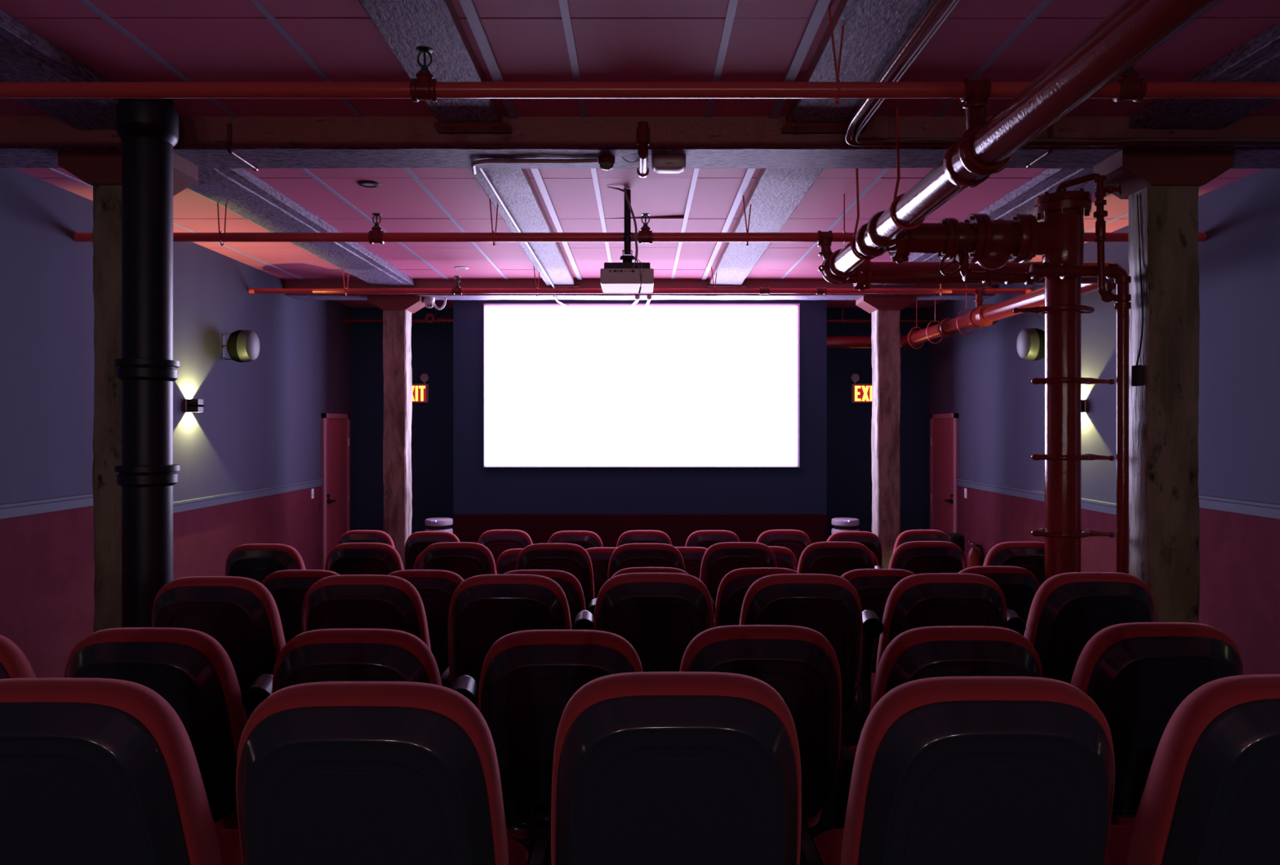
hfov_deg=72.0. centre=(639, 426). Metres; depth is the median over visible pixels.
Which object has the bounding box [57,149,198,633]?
timber post
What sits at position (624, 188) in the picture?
cable
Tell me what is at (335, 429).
door
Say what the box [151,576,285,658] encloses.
backrest
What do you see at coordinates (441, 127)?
plate
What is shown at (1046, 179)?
board
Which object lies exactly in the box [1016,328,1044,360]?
wall speaker
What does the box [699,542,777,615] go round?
seat
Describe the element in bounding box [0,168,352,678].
wall
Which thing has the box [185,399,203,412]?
wall sconce
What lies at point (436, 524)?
air purifier
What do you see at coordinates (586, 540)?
seat
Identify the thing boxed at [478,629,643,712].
backrest
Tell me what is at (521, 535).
cushion
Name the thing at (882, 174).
trim
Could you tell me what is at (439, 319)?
pipe
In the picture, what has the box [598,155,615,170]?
junction box
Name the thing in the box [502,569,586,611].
cushion
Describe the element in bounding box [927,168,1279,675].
wall
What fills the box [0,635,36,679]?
seat
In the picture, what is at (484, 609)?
seat
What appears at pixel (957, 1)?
cable
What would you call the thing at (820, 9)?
trim
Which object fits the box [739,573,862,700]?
cushion
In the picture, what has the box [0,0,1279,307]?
ceiling
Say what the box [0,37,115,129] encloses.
ceiling panel
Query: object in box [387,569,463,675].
seat
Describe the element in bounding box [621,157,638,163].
loose wire
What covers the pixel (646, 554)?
seat
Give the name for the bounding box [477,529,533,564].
seat
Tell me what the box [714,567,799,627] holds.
seat
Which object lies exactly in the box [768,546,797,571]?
seat
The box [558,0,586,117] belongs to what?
trim
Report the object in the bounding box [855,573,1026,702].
seat
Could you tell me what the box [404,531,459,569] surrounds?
seat
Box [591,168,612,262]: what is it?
trim
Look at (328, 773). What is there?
seat
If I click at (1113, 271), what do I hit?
drain pipe
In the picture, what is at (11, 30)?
board
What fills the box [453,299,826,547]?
wall
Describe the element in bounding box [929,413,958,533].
door
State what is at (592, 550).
cushion
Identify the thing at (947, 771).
seat
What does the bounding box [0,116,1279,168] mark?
cross beam
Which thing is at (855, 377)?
lamp
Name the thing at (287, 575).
cushion
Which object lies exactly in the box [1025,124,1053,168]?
conduit
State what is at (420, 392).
exit sign
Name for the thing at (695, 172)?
trim
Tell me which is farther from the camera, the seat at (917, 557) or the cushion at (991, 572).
the seat at (917, 557)
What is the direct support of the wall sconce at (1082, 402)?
attached to the wall at (981, 376)
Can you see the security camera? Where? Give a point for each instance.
(429, 303)
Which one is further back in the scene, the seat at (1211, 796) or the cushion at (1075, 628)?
the cushion at (1075, 628)
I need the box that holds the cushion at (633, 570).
[611,567,688,577]
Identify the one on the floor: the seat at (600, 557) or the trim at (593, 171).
the seat at (600, 557)
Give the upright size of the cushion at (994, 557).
0.601 m
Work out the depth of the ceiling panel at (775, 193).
6.60 m
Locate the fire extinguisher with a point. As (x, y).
(973, 557)
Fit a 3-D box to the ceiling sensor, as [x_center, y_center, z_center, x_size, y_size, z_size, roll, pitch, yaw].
[0.160,-1.456,4.896,0.190,0.069,0.152,0,0,0]
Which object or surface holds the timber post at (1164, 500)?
on the floor
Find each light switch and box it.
[311,488,314,498]
[964,488,967,498]
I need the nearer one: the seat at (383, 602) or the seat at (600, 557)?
the seat at (383, 602)
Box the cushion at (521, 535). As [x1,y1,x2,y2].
[477,529,533,545]
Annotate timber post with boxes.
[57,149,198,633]
[367,296,425,569]
[855,296,915,568]
[1093,149,1234,623]
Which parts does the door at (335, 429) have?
handle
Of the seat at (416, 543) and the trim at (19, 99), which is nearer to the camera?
the trim at (19, 99)
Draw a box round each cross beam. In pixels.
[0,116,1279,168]
[284,280,995,300]
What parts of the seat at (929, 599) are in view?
seat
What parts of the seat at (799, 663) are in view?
seat, leg, armrest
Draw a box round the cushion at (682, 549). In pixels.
[675,546,707,552]
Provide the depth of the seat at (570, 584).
4.36 m
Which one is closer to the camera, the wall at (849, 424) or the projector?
the projector
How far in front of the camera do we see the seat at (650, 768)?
1.63 m
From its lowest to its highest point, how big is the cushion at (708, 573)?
0.601 m
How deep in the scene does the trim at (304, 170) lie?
6.72 m
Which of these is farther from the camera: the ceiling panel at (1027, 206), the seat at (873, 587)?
the ceiling panel at (1027, 206)
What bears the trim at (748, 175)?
attached to the ceiling
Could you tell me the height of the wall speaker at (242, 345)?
0.314 m
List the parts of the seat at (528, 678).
seat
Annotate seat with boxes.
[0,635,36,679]
[0,677,243,864]
[63,627,272,829]
[151,576,285,719]
[225,543,305,582]
[235,681,551,864]
[261,569,340,644]
[271,628,477,705]
[301,574,451,688]
[324,542,404,575]
[337,530,395,548]
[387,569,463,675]
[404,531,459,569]
[413,551,423,569]
[418,542,497,580]
[448,574,593,709]
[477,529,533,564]
[478,629,643,851]
[495,548,523,574]
[502,569,596,629]
[515,542,594,610]
[547,530,603,549]
[551,671,823,864]
[585,547,617,599]
[593,573,714,671]
[607,542,684,580]
[611,567,715,613]
[616,530,671,547]
[675,546,707,579]
[679,625,854,839]
[684,530,739,548]
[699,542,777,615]
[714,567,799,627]
[739,573,883,745]
[756,529,811,565]
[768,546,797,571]
[796,542,884,577]
[813,676,1115,864]
[826,531,882,566]
[840,568,915,700]
[848,626,1042,756]
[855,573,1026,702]
[870,551,879,566]
[888,541,966,574]
[893,529,950,552]
[958,566,1039,635]
[982,542,1044,586]
[1023,572,1155,684]
[1070,622,1243,825]
[1104,674,1279,864]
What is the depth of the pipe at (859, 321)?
11.88 m
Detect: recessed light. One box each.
[357,181,380,187]
[454,266,468,270]
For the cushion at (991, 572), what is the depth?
4.47 m
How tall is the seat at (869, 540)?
1.059 m
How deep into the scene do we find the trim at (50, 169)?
7.46 m
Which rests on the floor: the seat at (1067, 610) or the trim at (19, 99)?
the seat at (1067, 610)
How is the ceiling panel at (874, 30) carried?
attached to the ceiling
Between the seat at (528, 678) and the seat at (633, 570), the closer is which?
the seat at (528, 678)
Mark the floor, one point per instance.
(827, 821)
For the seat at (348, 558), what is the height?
1.059 m
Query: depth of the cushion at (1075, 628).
3.44 m
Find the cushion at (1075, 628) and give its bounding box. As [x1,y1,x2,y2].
[1023,572,1155,646]
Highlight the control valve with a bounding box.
[881,213,1051,288]
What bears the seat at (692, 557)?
on the floor
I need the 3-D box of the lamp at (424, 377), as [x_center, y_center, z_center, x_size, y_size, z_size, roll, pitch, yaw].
[-3.002,-0.672,12.293,0.120,0.145,0.064,0,0,0]
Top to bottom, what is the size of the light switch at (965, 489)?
0.120 m
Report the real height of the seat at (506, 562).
1.059 m
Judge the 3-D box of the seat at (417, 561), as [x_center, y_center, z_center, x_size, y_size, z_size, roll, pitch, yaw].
[-1.333,1.396,6.546,0.586,1.059,0.742,0,0,0]
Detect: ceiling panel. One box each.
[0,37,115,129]
[187,168,408,286]
[358,0,502,122]
[469,168,574,286]
[708,168,822,284]
[785,0,933,122]
[880,168,1096,286]
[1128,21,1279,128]
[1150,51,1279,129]
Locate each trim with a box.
[18,98,54,117]
[45,168,306,280]
[78,0,238,117]
[187,187,363,280]
[250,0,363,117]
[299,168,449,280]
[404,168,509,280]
[458,0,518,119]
[530,168,582,281]
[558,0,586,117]
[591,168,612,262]
[671,168,699,280]
[700,168,755,281]
[705,0,737,117]
[768,0,831,119]
[778,168,889,280]
[933,0,1053,117]
[1084,168,1232,232]
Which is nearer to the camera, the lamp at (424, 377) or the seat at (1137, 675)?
the seat at (1137, 675)
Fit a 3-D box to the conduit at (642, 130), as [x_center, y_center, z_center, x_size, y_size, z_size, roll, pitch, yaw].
[0.017,-1.521,4.853,0.072,0.197,0.394,0,0,0]
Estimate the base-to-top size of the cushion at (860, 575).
0.601 m
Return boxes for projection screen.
[483,303,799,467]
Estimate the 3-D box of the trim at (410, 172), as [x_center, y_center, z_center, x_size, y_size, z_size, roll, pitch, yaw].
[-1.500,-1.661,7.546,0.030,0.006,4.907,0,0,0]
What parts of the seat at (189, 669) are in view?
seat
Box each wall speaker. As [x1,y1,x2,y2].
[222,329,259,362]
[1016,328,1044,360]
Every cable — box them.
[623,187,642,287]
[855,0,1279,143]
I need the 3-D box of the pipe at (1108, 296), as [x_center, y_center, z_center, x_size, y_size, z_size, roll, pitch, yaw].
[2.508,-1.052,4.945,0.344,0.719,0.157,0,0,33]
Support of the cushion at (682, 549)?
on the seat at (692, 557)
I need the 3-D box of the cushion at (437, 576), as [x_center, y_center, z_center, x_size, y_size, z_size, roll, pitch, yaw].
[-1.086,1.016,4.497,0.493,0.601,0.282,0,0,0]
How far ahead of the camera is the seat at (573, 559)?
5.35 m
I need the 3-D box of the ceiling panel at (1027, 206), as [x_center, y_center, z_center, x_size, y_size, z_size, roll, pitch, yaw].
[2.925,-1.627,7.546,0.395,0.075,4.907,0,0,0]
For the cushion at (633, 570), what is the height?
0.601 m
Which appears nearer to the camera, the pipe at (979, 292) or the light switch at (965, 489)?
the pipe at (979, 292)
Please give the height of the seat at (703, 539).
1.059 m
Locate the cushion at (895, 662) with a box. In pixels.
[869,626,1042,713]
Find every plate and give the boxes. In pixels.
[433,122,511,133]
[554,284,579,288]
[706,284,746,288]
[782,122,868,133]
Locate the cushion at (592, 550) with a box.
[585,547,617,553]
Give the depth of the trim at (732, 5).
3.84 m
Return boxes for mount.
[608,186,635,262]
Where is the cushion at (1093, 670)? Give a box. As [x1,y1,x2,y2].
[1070,622,1243,693]
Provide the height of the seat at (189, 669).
1.059 m
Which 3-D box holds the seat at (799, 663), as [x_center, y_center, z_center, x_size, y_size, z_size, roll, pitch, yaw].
[0.393,1.106,2.833,0.586,1.059,0.742,0,0,0]
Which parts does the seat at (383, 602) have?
armrest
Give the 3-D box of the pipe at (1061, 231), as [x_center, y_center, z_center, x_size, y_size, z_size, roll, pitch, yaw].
[2.462,0.207,5.150,0.580,3.134,0.306,0,0,0]
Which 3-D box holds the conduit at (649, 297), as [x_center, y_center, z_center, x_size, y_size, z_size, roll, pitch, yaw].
[0.100,-1.517,10.716,0.055,0.142,1.392,0,0,0]
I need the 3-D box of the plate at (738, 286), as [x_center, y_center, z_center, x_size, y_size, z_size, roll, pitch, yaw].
[0.976,-1.581,9.930,0.430,0.046,0.120,0,0,0]
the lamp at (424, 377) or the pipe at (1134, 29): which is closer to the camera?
the pipe at (1134, 29)
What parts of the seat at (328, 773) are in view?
seat, armrest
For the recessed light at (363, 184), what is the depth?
6.02 m
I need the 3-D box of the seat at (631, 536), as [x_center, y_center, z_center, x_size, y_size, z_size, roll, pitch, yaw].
[0.080,1.396,7.654,0.586,1.059,0.742,0,0,0]
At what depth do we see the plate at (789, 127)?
4.64 m
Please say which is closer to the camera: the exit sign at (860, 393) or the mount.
the mount
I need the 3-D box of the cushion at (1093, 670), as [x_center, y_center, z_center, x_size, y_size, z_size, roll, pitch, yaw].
[1.536,0.877,2.685,0.493,0.601,0.282,0,0,0]
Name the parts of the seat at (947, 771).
seat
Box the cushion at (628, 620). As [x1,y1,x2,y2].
[593,573,714,630]
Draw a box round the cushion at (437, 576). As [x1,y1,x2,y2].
[387,569,463,585]
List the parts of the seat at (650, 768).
armrest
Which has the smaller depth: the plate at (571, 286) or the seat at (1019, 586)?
the seat at (1019, 586)
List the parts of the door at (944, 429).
handle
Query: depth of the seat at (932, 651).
2.49 m
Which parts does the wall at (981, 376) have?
dado rail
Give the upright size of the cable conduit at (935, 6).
0.084 m
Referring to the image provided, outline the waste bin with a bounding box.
[946,533,964,553]
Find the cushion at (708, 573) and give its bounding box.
[699,542,777,581]
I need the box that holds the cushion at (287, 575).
[261,569,340,585]
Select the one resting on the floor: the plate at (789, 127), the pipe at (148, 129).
the pipe at (148, 129)
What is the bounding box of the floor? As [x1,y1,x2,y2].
[528,700,857,864]
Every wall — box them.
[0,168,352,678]
[352,307,927,540]
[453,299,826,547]
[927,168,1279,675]
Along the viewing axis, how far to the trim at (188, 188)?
7.12 m
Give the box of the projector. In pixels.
[600,262,653,293]
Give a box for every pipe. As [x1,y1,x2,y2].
[0,7,1279,130]
[73,194,1206,260]
[114,80,180,627]
[248,266,1031,307]
[341,313,453,324]
[817,0,1222,349]
[826,303,938,323]
[1013,187,1115,581]
[1029,263,1131,574]
[1054,173,1121,302]
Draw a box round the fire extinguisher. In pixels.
[967,541,984,568]
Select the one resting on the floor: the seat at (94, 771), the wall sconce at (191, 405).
the seat at (94, 771)
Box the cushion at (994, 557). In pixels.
[982,542,1044,566]
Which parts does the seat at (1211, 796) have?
seat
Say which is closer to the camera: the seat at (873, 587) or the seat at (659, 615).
the seat at (659, 615)
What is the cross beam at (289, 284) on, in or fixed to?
attached to the ceiling
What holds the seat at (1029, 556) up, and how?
on the floor
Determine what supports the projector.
hanging from the mount
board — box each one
[0,9,119,107]
[217,168,415,286]
[871,168,1079,286]
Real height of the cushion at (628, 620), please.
0.601 m
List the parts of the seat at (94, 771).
seat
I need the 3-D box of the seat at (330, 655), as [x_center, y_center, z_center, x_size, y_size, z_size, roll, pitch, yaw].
[-0.770,1.106,2.788,0.581,1.059,0.732,0,0,0]
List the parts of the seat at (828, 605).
seat, leg, armrest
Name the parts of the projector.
plate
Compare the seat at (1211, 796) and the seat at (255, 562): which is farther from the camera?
the seat at (255, 562)
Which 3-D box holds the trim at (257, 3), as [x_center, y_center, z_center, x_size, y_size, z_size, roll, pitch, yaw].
[-1.500,-1.661,-0.738,0.030,0.006,10.924,0,0,0]
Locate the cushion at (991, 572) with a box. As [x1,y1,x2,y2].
[958,566,1039,586]
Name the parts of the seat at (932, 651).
seat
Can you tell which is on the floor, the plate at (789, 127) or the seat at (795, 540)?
the seat at (795, 540)
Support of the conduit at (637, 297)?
attached to the cross beam at (289, 284)
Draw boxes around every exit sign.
[412,373,429,403]
[850,373,872,403]
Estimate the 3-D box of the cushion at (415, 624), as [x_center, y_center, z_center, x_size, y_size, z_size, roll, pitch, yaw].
[-1.081,0.877,3.521,0.493,0.601,0.282,0,0,0]
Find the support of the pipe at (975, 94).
hanging from the ceiling
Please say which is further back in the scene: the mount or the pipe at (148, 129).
the mount
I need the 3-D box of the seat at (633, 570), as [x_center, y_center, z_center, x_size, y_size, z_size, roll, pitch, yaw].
[0.101,1.245,4.763,0.581,1.059,0.732,0,0,0]
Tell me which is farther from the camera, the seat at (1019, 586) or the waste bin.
the waste bin
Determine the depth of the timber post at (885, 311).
10.06 m
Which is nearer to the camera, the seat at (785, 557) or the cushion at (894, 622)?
the cushion at (894, 622)
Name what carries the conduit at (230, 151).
attached to the cross beam at (25, 142)
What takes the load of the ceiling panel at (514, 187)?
attached to the ceiling
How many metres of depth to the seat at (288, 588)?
4.35 m
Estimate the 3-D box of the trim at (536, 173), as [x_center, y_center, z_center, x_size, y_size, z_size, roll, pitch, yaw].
[-0.676,-1.657,7.546,0.048,0.014,4.907,0,0,0]
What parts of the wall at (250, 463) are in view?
dado rail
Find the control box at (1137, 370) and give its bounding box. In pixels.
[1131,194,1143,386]
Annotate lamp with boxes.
[420,373,429,383]
[850,373,859,383]
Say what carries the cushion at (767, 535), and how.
on the seat at (795, 540)
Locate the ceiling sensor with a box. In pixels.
[651,155,685,173]
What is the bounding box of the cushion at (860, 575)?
[840,568,915,581]
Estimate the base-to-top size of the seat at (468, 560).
1.059 m
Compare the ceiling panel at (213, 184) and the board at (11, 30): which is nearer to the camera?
the board at (11, 30)
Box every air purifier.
[425,517,453,533]
[831,517,859,534]
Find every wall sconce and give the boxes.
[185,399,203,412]
[1080,400,1085,412]
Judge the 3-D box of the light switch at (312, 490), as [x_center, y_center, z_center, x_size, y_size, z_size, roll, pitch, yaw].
[-4.011,0.820,10.800,0.014,0.120,0.076,0,0,0]
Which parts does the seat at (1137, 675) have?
seat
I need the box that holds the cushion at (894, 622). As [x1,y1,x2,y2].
[875,573,1007,673]
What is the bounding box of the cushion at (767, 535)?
[756,529,811,544]
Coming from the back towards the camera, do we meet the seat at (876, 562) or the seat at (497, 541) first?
the seat at (497, 541)
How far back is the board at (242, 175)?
6.69 m
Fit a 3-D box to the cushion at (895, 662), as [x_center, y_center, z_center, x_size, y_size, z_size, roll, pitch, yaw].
[0.928,0.877,2.638,0.493,0.601,0.282,0,0,0]
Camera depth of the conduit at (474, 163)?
4.91 m
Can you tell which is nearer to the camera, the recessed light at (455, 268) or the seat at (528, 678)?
the seat at (528, 678)
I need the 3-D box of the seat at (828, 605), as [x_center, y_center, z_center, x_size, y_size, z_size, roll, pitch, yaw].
[0.679,1.106,3.728,0.581,1.059,0.732,0,0,0]
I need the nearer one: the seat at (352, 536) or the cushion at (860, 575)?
the cushion at (860, 575)
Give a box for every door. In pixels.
[321,413,350,570]
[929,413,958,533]
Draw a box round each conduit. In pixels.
[226,123,258,171]
[471,158,597,307]
[631,295,639,306]
[636,120,649,177]
[644,295,651,306]
[844,0,1279,146]
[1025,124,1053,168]
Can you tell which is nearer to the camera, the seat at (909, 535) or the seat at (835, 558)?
the seat at (835, 558)
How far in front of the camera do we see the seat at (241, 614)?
3.34 m
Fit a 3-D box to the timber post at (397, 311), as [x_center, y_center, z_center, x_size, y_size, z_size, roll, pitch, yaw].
[-2.804,0.218,10.207,0.600,3.414,0.355,0,0,0]
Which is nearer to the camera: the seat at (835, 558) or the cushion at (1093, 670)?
the cushion at (1093, 670)
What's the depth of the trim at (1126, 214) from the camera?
7.05 m
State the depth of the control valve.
5.06 m
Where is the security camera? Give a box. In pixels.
[422,297,446,310]
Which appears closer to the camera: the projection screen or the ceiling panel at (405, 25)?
the ceiling panel at (405, 25)
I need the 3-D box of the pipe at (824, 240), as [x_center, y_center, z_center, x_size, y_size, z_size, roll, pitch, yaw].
[0.000,-1.396,6.300,8.060,0.537,0.108,0,0,0]
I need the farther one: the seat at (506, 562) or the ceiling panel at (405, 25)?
the seat at (506, 562)
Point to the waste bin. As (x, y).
(957, 539)
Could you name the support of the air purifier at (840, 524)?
on the floor
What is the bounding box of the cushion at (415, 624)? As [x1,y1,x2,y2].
[301,574,431,650]
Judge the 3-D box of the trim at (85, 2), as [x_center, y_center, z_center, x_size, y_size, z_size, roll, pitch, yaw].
[-2.170,-1.661,-0.738,0.030,0.006,10.924,0,0,0]
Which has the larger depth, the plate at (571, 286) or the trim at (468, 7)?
the plate at (571, 286)

